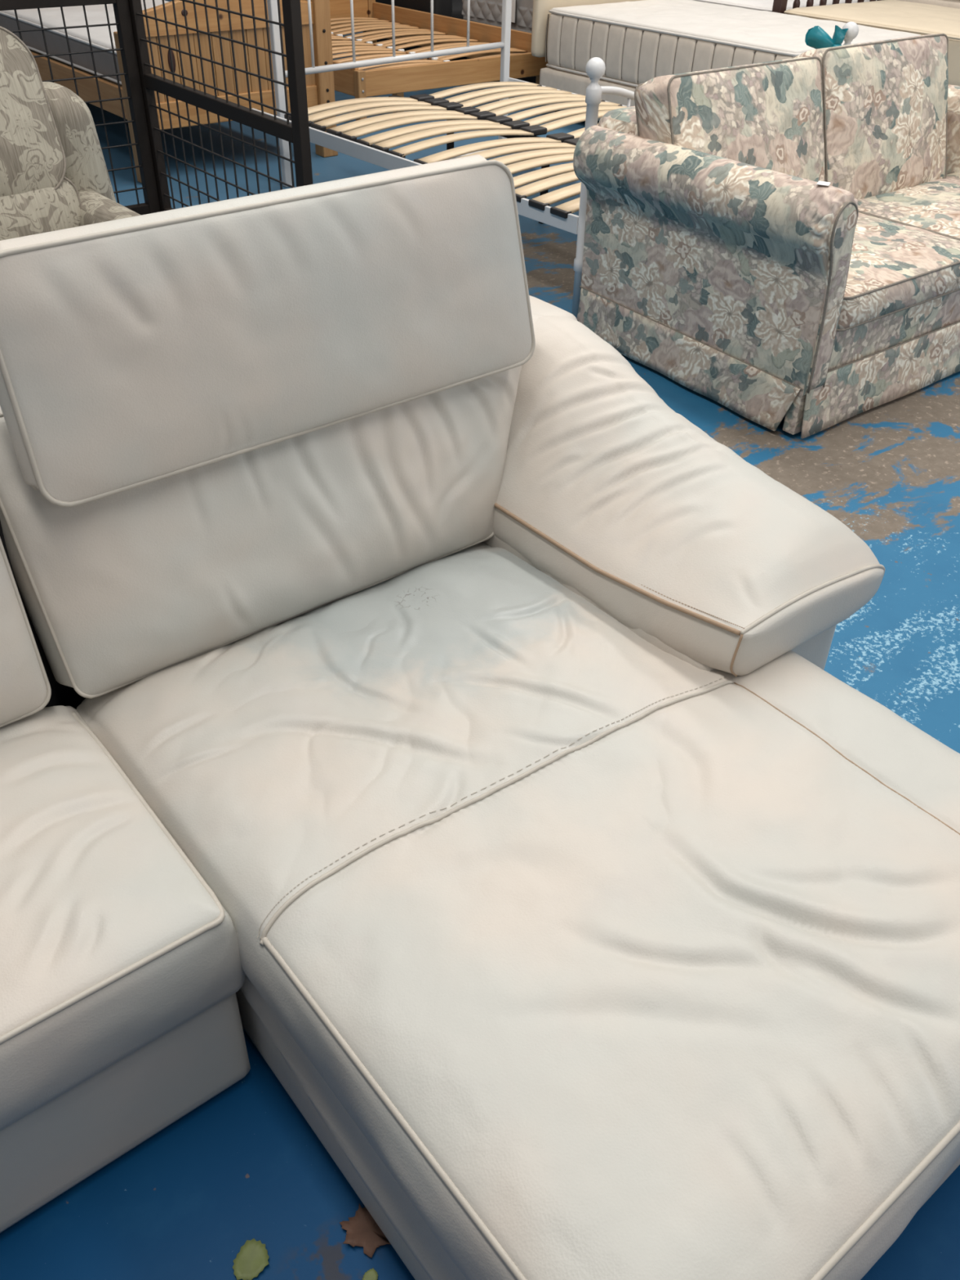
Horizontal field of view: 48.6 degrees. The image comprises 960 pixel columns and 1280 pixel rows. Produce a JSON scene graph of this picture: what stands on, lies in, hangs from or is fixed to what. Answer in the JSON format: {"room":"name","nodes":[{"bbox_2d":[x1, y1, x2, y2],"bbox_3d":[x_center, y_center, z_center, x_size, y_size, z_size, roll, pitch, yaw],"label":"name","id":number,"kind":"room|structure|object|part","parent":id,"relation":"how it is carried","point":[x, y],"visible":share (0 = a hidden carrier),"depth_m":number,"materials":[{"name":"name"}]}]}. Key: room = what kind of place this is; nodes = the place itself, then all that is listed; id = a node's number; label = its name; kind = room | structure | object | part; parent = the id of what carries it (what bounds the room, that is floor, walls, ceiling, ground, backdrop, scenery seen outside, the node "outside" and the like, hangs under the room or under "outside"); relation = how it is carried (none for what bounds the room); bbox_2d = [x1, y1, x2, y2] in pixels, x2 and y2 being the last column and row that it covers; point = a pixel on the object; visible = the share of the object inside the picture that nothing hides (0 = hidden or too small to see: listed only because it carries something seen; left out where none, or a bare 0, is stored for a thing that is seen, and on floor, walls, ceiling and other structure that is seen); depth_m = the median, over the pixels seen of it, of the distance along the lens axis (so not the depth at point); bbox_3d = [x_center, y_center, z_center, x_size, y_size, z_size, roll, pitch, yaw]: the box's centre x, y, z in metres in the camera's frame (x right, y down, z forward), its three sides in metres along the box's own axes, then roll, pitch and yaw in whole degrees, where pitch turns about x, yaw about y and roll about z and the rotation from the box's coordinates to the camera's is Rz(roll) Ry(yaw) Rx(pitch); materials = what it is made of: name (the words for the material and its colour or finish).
{"room":"secondhand furniture store","nodes":[
{"label":"secondhand furniture store","id":0,"kind":"room"},
{"bbox_2d":[0,0,959,1279],"bbox_3d":[0.842,-1.479,4.556,25.000,0.001,22.000,-25,44,-30],"label":"floor","id":1,"kind":"structure","parent":0,"point":[246,1163],"depth_m":2.46,"materials":[{"name":"blue paint"}]},
{"bbox_2d":[0,26,141,240],"bbox_3d":[-1.513,-1.054,3.009,1.380,1.088,1.110,-25,44,-30],"label":"armchair","id":2,"kind":"object","parent":1,"relation":"on","point":[54,174],"visible":0.38,"depth_m":3.23,"materials":[{"name":"fabric"}]},
{"bbox_2d":[0,28,63,196],"bbox_3d":[-1.716,-1.448,3.041,0.974,0.499,0.326,-25,44,-30],"label":"cushion","id":3,"kind":"object","parent":2,"relation":"on","point":[32,148],"depth_m":3.17,"materials":[{"name":"fabric"}]},
{"bbox_2d":[0,178,80,240],"bbox_3d":[-1.665,-1.169,3.161,0.994,0.298,0.261,-25,44,-30],"label":"seat cushion","id":4,"kind":"object","parent":2,"relation":"on","point":[28,206],"depth_m":3.23,"materials":[{"name":"fabric"}]},
{"bbox_3d":[-1.050,-1.070,3.349,0.160,0.522,0.970,-25,44,-30],"label":"armrest","id":5,"kind":"part","parent":2,"relation":"part of","materials":[{"name":"fabric"}]},
{"bbox_2d":[0,0,312,215],"bbox_3d":[-1.597,-2.261,3.925,1.310,1.905,1.450,-25,44,-30],"label":"cage","id":6,"kind":"object","parent":1,"relation":"on","point":[141,84],"visible":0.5,"depth_m":4.55,"materials":[{"name":"brown metal"}]},
{"bbox_3d":[-1.576,-2.808,4.653,0.055,1.900,0.050,-25,44,-30],"label":"post","id":7,"kind":"part","parent":6,"relation":"part of","materials":[{"name":"brown metal"}]},
{"bbox_3d":[-1.526,-2.819,4.670,0.042,1.900,0.080,-25,44,-30],"label":"post","id":8,"kind":"part","parent":6,"relation":"part of","materials":[{"name":"brown metal"}]},
{"bbox_3d":[-0.668,-2.153,3.819,0.042,1.900,0.060,-25,44,-30],"label":"post","id":9,"kind":"part","parent":6,"relation":"part of","materials":[{"name":"brown metal"}]},
{"bbox_2d":[29,0,337,182],"bbox_3d":[-2.046,-3.698,6.478,1.250,1.100,2.356,-25,44,-30],"label":"bed","id":10,"kind":"object","parent":1,"relation":"on","point":[320,88],"visible":0.49,"depth_m":5.78,"materials":[{"name":"brown wood"}]},
{"bbox_3d":[-2.752,-4.260,7.196,1.220,1.100,0.050,-25,44,-30],"label":"headboard","id":11,"kind":"part","parent":10,"relation":"part of","materials":[{"name":"brown wood"}]},
{"bbox_3d":[-2.524,-3.361,6.322,0.028,0.150,2.220,-25,44,-30],"label":"rail","id":12,"kind":"part","parent":10,"relation":"part of","materials":[{"name":"brown wood"}]},
{"bbox_2d":[0,0,168,84],"bbox_3d":[-2.040,-3.702,6.510,1.139,0.198,2.174,-25,44,-30],"label":"mattress","id":13,"kind":"object","parent":10,"relation":"on","point":[51,17],"visible":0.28,"depth_m":6.28,"materials":[{"name":"grey fabric"}]},
{"bbox_3d":[-2.039,-3.760,6.466,1.101,0.054,2.136,-25,44,-30],"label":"panel","id":14,"kind":"part","parent":13,"relation":"part of","materials":[{"name":"white fabric"}]},
{"bbox_3d":[-1.803,-2.797,5.609,0.100,0.720,0.100,-25,44,-30],"label":"post","id":15,"kind":"part","parent":10,"relation":"part of","materials":[{"name":"brown wood"}]},
{"bbox_3d":[-1.351,-3.340,5.639,1.070,0.180,0.048,-25,44,-30],"label":"rail","id":16,"kind":"part","parent":10,"relation":"part of","materials":[{"name":"brown wood"}]},
{"bbox_3d":[-1.359,-2.970,5.920,1.035,0.130,0.042,-25,44,-30],"label":"foot rail","id":17,"kind":"part","parent":10,"relation":"part of","materials":[{"name":"brown wood"}]},
{"bbox_3d":[-0.911,-3.327,6.093,0.100,1.020,0.100,-25,44,-30],"label":"post","id":18,"kind":"part","parent":10,"relation":"part of","materials":[{"name":"brown wood"}]},
{"bbox_2d":[232,1238,269,1279],"bbox_3d":[-0.310,0.841,1.438,0.048,0.007,0.055,19,40,22],"label":"fallen leaf","id":19,"kind":"object","parent":1,"relation":"on","point":[252,1258],"visible":1,"depth_m":1.44,"materials":[{"name":"green plant"}]},
{"bbox_2d":[339,1203,390,1257],"bbox_3d":[-0.153,0.814,1.475,0.082,0.011,0.072,16,39,18],"label":"fallen leaf","id":20,"kind":"object","parent":1,"relation":"on","point":[362,1230],"visible":0.73,"depth_m":1.47,"materials":[{"name":"brown plant"}]},
{"bbox_2d":[362,1267,377,1279],"bbox_3d":[-0.146,0.857,1.427,0.021,0.002,0.024,18,40,20],"label":"fallen leaf","id":21,"kind":"object","parent":1,"relation":"on","point":[371,1274],"visible":1,"depth_m":1.43,"materials":[{"name":"green plant"}]},
{"bbox_2d":[362,0,463,59],"bbox_3d":[0.343,-5.840,9.559,2.760,0.800,1.200,-25,44,-30],"label":"sofa","id":22,"kind":"object","parent":1,"relation":"on","point":[451,8],"visible":0.09,"depth_m":8.68,"materials":[{"name":"fabric"}]},
{"bbox_3d":[0.311,-5.694,9.722,2.750,0.370,0.900,-25,44,-30],"label":"seat","id":23,"kind":"part","parent":22,"relation":"part of","materials":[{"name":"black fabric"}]},
{"bbox_2d":[301,0,548,120],"bbox_3d":[-0.834,-4.556,7.738,1.645,1.000,2.301,-25,44,-30],"label":"bed","id":24,"kind":"object","parent":1,"relation":"on","point":[412,27],"visible":0.58,"depth_m":7.55,"materials":[{"name":"brown wood"}]},
{"bbox_3d":[-0.768,-3.471,6.842,0.055,0.351,0.055,-25,44,-30],"label":"leg","id":25,"kind":"part","parent":24,"relation":"part of","materials":[{"name":"brown wood"}]},
{"bbox_3d":[-0.914,-5.382,8.827,0.070,1.000,0.060,-25,44,-30],"label":"leg","id":26,"kind":"part","parent":24,"relation":"part of","materials":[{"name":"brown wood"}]},
{"bbox_3d":[-0.836,-4.367,7.881,0.040,0.075,2.185,-25,44,-30],"label":"rail","id":27,"kind":"part","parent":24,"relation":"part of","materials":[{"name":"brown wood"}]},
{"bbox_3d":[-0.565,-3.783,7.317,0.060,0.285,0.060,-25,44,-30],"label":"leg","id":28,"kind":"part","parent":24,"relation":"part of","materials":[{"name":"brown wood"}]},
{"bbox_3d":[0.431,-4.067,7.678,0.020,0.345,0.060,-25,44,-30],"label":"leg","id":29,"kind":"part","parent":24,"relation":"part of","materials":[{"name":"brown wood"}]},
{"bbox_2d":[0,154,959,1279],"bbox_3d":[-0.285,0.171,1.402,2.398,1.101,1.682,-25,44,-30],"label":"sofa","id":30,"kind":"object","parent":1,"relation":"on","point":[402,695],"visible":1,"depth_m":1.54,"materials":[{"name":"leather"}]},
{"bbox_2d":[0,550,47,724],"bbox_3d":[-1.148,0.105,1.387,1.079,0.421,0.232,-25,44,-30],"label":"cushion","id":31,"kind":"object","parent":30,"relation":"on","point":[23,668],"depth_m":1.65,"materials":[{"name":"beige leather"}]},
{"bbox_2d":[0,705,245,1131],"bbox_3d":[-0.924,0.477,1.348,1.102,0.205,0.588,-25,44,-30],"label":"seat cushion","id":32,"kind":"object","parent":30,"relation":"on","point":[122,929],"depth_m":1.41,"materials":[{"name":"beige leather"}]},
{"bbox_3d":[-0.962,0.617,1.503,1.068,0.238,0.645,-25,44,-30],"label":"seat","id":33,"kind":"part","parent":30,"relation":"part of","materials":[{"name":"beige leather"}]},
{"bbox_2d":[0,365,521,694],"bbox_3d":[-0.313,-0.305,1.948,1.091,0.472,0.313,-25,44,-30],"label":"cushion","id":34,"kind":"object","parent":30,"relation":"on","point":[143,548],"depth_m":1.76,"materials":[{"name":"beige leather"}]},
{"bbox_2d":[76,542,959,1279],"bbox_3d":[0.155,0.262,1.649,1.085,0.210,1.352,-25,44,-30],"label":"cushion","id":35,"kind":"object","parent":30,"relation":"on","point":[623,951],"depth_m":1.40,"materials":[{"name":"leather"}]},
{"bbox_3d":[-0.749,-0.038,1.971,2.350,0.728,0.200,-25,44,-30],"label":"frame","id":36,"kind":"part","parent":30,"relation":"part of","materials":[{"name":"beige leather"}]},
{"bbox_3d":[0.240,-0.079,2.300,0.382,0.438,0.945,-25,44,-30],"label":"arm","id":37,"kind":"part","parent":30,"relation":"part of","materials":[{"name":"beige leather"}]},
{"bbox_3d":[0.292,-0.336,2.084,0.438,0.347,0.968,-25,44,-30],"label":"armrest","id":38,"kind":"part","parent":30,"relation":"part of","materials":[{"name":"beige leather"}]},
{"bbox_2d":[466,57,536,83],"bbox_3d":[0.688,-4.604,8.377,1.030,0.370,1.280,-25,44,-30],"label":"bed base","id":39,"kind":"object","parent":1,"relation":"on","point":[531,79],"visible":0.02,"depth_m":8.09,"materials":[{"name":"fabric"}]},
{"bbox_2d":[461,0,533,33],"bbox_3d":[0.685,-4.870,8.165,1.098,0.300,1.320,-25,44,-30],"label":"mattress","id":40,"kind":"object","parent":39,"relation":"on","point":[483,11],"visible":0.23,"depth_m":8.05,"materials":[{"name":"fabric"}]},
{"bbox_2d":[511,0,516,24],"bbox_3d":[0.239,-4.666,7.883,0.006,0.165,0.090,-25,44,-30],"label":"price tag","id":41,"kind":"object","parent":40,"relation":"attached to","point":[513,12],"visible":0.67,"depth_m":7.87,"materials":[{"name":"white paper"}]},
{"bbox_2d":[251,0,858,319],"bbox_3d":[0.256,-2.603,5.068,1.729,1.150,2.475,-25,44,-30],"label":"bed","id":42,"kind":"object","parent":1,"relation":"on","point":[492,119],"visible":0.59,"depth_m":5.15,"materials":[{"name":"beige wood"}]},
{"bbox_3d":[-1.039,-2.942,5.471,0.044,1.150,0.040,-25,44,-30],"label":"head post","id":43,"kind":"part","parent":42,"relation":"part of","materials":[{"name":"white metal"}]},
{"bbox_3d":[-0.870,-3.213,5.429,0.015,0.520,0.015,-9,38,-13],"label":"rod","id":44,"kind":"part","parent":42,"relation":"part of","materials":[{"name":"white metal"}]},
{"bbox_3d":[-0.670,-3.305,5.559,0.015,0.520,0.015,-9,38,-13],"label":"rod","id":45,"kind":"part","parent":42,"relation":"part of","materials":[{"name":"white metal"}]},
{"bbox_3d":[-0.467,-3.400,5.690,0.015,0.520,0.015,19,41,22],"label":"rod","id":46,"kind":"part","parent":42,"relation":"part of","materials":[{"name":"white metal"}]},
{"bbox_3d":[-0.445,-3.207,5.863,1.521,0.067,0.032,-25,44,-30],"label":"head rail","id":47,"kind":"part","parent":42,"relation":"part of","materials":[{"name":"white metal"}]},
{"bbox_3d":[-0.401,-2.151,4.784,0.016,0.065,2.410,-26,45,-32],"label":"rail","id":48,"kind":"part","parent":42,"relation":"part of","materials":[{"name":"white metal"}]},
{"bbox_3d":[-0.263,-3.494,5.822,0.015,0.520,0.015,-9,38,-13],"label":"rod","id":49,"kind":"part","parent":42,"relation":"part of","materials":[{"name":"white metal"}]},
{"bbox_3d":[-0.160,-2.619,5.734,0.030,0.355,0.030,-25,44,-30],"label":"leg","id":50,"kind":"part","parent":42,"relation":"part of","materials":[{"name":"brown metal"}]},
{"bbox_3d":[0.256,-2.451,5.211,0.050,0.035,2.405,-25,44,-30],"label":"rail","id":51,"kind":"part","parent":42,"relation":"part of","materials":[{"name":"brown metal"}]},
{"bbox_3d":[-0.064,-3.586,5.951,0.015,0.520,0.015,-9,38,-13],"label":"rod","id":52,"kind":"part","parent":42,"relation":"part of","materials":[{"name":"white metal"}]},
{"bbox_3d":[0.321,-2.400,5.142,1.675,0.030,0.030,-25,44,-30],"label":"cross rail","id":53,"kind":"part","parent":42,"relation":"part of","materials":[{"name":"beige wood"}]},
{"bbox_3d":[0.151,-3.492,6.240,0.044,1.150,0.040,-25,44,-30],"label":"head post","id":54,"kind":"part","parent":42,"relation":"part of","materials":[{"name":"white metal"}]},
{"bbox_3d":[0.319,-2.248,5.260,0.030,0.355,0.030,-25,44,-30],"label":"leg","id":55,"kind":"part","parent":42,"relation":"part of","materials":[{"name":"metal"}]},
{"bbox_3d":[0.913,-2.759,5.633,0.016,0.065,2.405,-25,44,-30],"label":"rail","id":56,"kind":"part","parent":42,"relation":"part of","materials":[{"name":"white metal"}]},
{"bbox_3d":[0.397,-1.660,3.998,0.070,0.943,0.070,-25,44,-30],"label":"foot post","id":57,"kind":"part","parent":42,"relation":"part of","materials":[{"name":"white metal"}]},
{"bbox_3d":[0.976,-2.148,4.201,1.468,0.206,0.026,-25,44,-30],"label":"foot rail","id":58,"kind":"part","parent":42,"relation":"part of","materials":[{"name":"white metal"}]},
{"bbox_3d":[0.542,-1.792,4.041,0.011,0.507,0.011,19,41,22],"label":"rod","id":59,"kind":"part","parent":42,"relation":"part of","materials":[{"name":"white metal"}]},
{"bbox_2d":[804,25,848,48],"bbox_3d":[1.446,-2.469,4.475,0.173,0.213,0.055,3,37,2],"label":"ribbon bow","id":60,"kind":"object","parent":42,"relation":"attached to","point":[816,37],"visible":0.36,"depth_m":4.43,"materials":[{"name":"teal fabric"}]},
{"bbox_3d":[1.544,-2.199,4.733,0.070,0.965,0.070,-25,44,-30],"label":"foot post","id":61,"kind":"part","parent":42,"relation":"part of","materials":[{"name":"white metal"}]},
{"bbox_2d":[530,0,641,57],"bbox_3d":[0.873,-4.373,7.471,1.305,1.100,0.080,-25,44,-30],"label":"headboard","id":62,"kind":"object","parent":1,"relation":"on","point":[541,8],"visible":0.09,"depth_m":7.17,"materials":[{"name":"beige fabric"}]},
{"bbox_2d":[539,66,635,120],"bbox_3d":[1.545,-3.533,7.047,1.290,0.300,2.060,-25,44,-30],"label":"base","id":63,"kind":"object","parent":1,"relation":"on","point":[576,83],"visible":0.03,"depth_m":7.08,"materials":[{"name":"beige fabric"}]},
{"bbox_2d":[545,0,920,87],"bbox_3d":[1.569,-3.794,6.834,1.264,0.371,2.084,-25,44,-30],"label":"mattress","id":64,"kind":"object","parent":63,"relation":"on","point":[637,42],"visible":0.7,"depth_m":6.63,"materials":[{"name":"white fabric"}]},
{"bbox_3d":[1.572,-3.921,6.738,1.216,0.053,2.036,-25,44,-30],"label":"panel","id":65,"kind":"part","parent":64,"relation":"part of","materials":[{"name":"white fabric"}]},
{"bbox_2d":[573,33,959,438],"bbox_3d":[1.452,-1.662,4.005,2.129,0.949,1.164,-25,44,-30],"label":"floral sofa","id":66,"kind":"object","parent":1,"relation":"on","point":[716,261],"visible":1,"depth_m":3.61,"materials":[{"name":"fabric"}]},
{"bbox_3d":[1.197,-1.913,4.230,1.820,0.500,0.328,-25,44,-30],"label":"frame","id":67,"kind":"part","parent":66,"relation":"part of","materials":[{"name":"fabric"}]},
{"bbox_3d":[0.716,-1.301,3.552,0.192,0.621,1.129,-22,43,-28],"label":"armrest","id":68,"kind":"part","parent":66,"relation":"part of","materials":[{"name":"fabric"}]},
{"bbox_2d":[635,57,824,182],"bbox_3d":[0.920,-1.733,3.784,0.819,0.546,0.322,-25,44,-30],"label":"cushion","id":69,"kind":"object","parent":66,"relation":"on","point":[770,115],"depth_m":3.63,"materials":[{"name":"fabric"}]},
{"bbox_2d":[816,181,830,186],"bbox_3d":[0.989,-1.314,3.058,0.034,0.004,0.044,15,39,17],"label":"price tag","id":70,"kind":"object","parent":66,"relation":"on","point":[820,183],"visible":1,"depth_m":3.05,"materials":[{"name":"white paper"}]},
{"bbox_3d":[1.051,-1.018,3.194,0.128,0.575,0.020,-25,44,-30],"label":"panel","id":71,"kind":"part","parent":66,"relation":"part of","materials":[{"name":"fabric"}]},
{"bbox_2d":[795,34,948,199],"bbox_3d":[1.554,-2.036,4.192,0.824,0.565,0.327,-25,44,-30],"label":"cushion","id":72,"kind":"object","parent":66,"relation":"on","point":[885,102],"depth_m":4.07,"materials":[{"name":"fabric"}]},
{"bbox_2d":[836,212,959,328],"bbox_3d":[1.228,-1.325,3.693,0.874,0.135,0.724,-25,44,-30],"label":"seat cushion","id":73,"kind":"object","parent":66,"relation":"on","point":[897,266],"depth_m":3.50,"materials":[{"name":"fabric"}]},
{"bbox_2d":[857,172,959,238],"bbox_3d":[1.921,-1.645,4.141,0.924,0.135,0.724,-25,44,-30],"label":"seat cushion","id":74,"kind":"object","parent":66,"relation":"on","point":[930,202],"depth_m":4.08,"materials":[{"name":"fabric"}]},
{"bbox_3d":[2.182,-1.979,4.499,0.192,0.621,1.129,-28,46,-33],"label":"armrest","id":75,"kind":"part","parent":66,"relation":"part of","materials":[{"name":"fabric"}]},
{"bbox_2d":[772,0,880,13],"bbox_3d":[3.119,-3.962,6.964,1.270,1.150,2.055,-25,44,-30],"label":"bed","id":76,"kind":"object","parent":1,"relation":"on","point":[779,6],"visible":0.16,"depth_m":7.29,"materials":[{"name":"brown wood"}]},
{"bbox_3d":[2.032,-4.223,7.273,0.070,1.150,0.070,-25,44,-30],"label":"post","id":77,"kind":"part","parent":76,"relation":"part of","materials":[{"name":"brown wood"}]},
{"bbox_2d":[783,0,959,85],"bbox_3d":[3.109,-3.883,6.947,1.204,0.326,1.964,-25,44,-30],"label":"mattress","id":78,"kind":"object","parent":76,"relation":"on","point":[922,19],"visible":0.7,"depth_m":6.92,"materials":[{"name":"beige fabric"}]},
{"bbox_3d":[3.112,-3.993,6.864,1.166,0.051,1.926,-25,44,-30],"label":"panel","id":79,"kind":"part","parent":78,"relation":"part of","materials":[{"name":"beige fabric"}]},
{"bbox_3d":[3.999,-4.210,7.954,1.200,0.390,1.660,-25,44,-30],"label":"bed","id":80,"kind":"object","parent":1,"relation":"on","visible":0},
{"bbox_2d":[897,0,959,8],"bbox_3d":[4.007,-4.514,7.724,1.254,0.352,1.714,-25,44,-30],"label":"mattress","id":81,"kind":"object","parent":80,"relation":"on","point":[947,3],"visible":0.08,"depth_m":7.58,"materials":[{"name":"beige fabric"}]},
{"bbox_3d":[2.238,-4.899,8.841,1.960,0.345,1.910,-25,44,-30],"label":"bed","id":82,"kind":"object","parent":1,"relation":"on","visible":0},
{"bbox_2d":[693,0,876,11],"bbox_3d":[2.245,-5.161,8.643,2.014,0.302,1.964,-25,44,-30],"label":"mattress","id":83,"kind":"object","parent":82,"relation":"on","point":[760,5],"visible":0.12,"depth_m":7.69,"materials":[{"name":"white fabric"}]}
]}

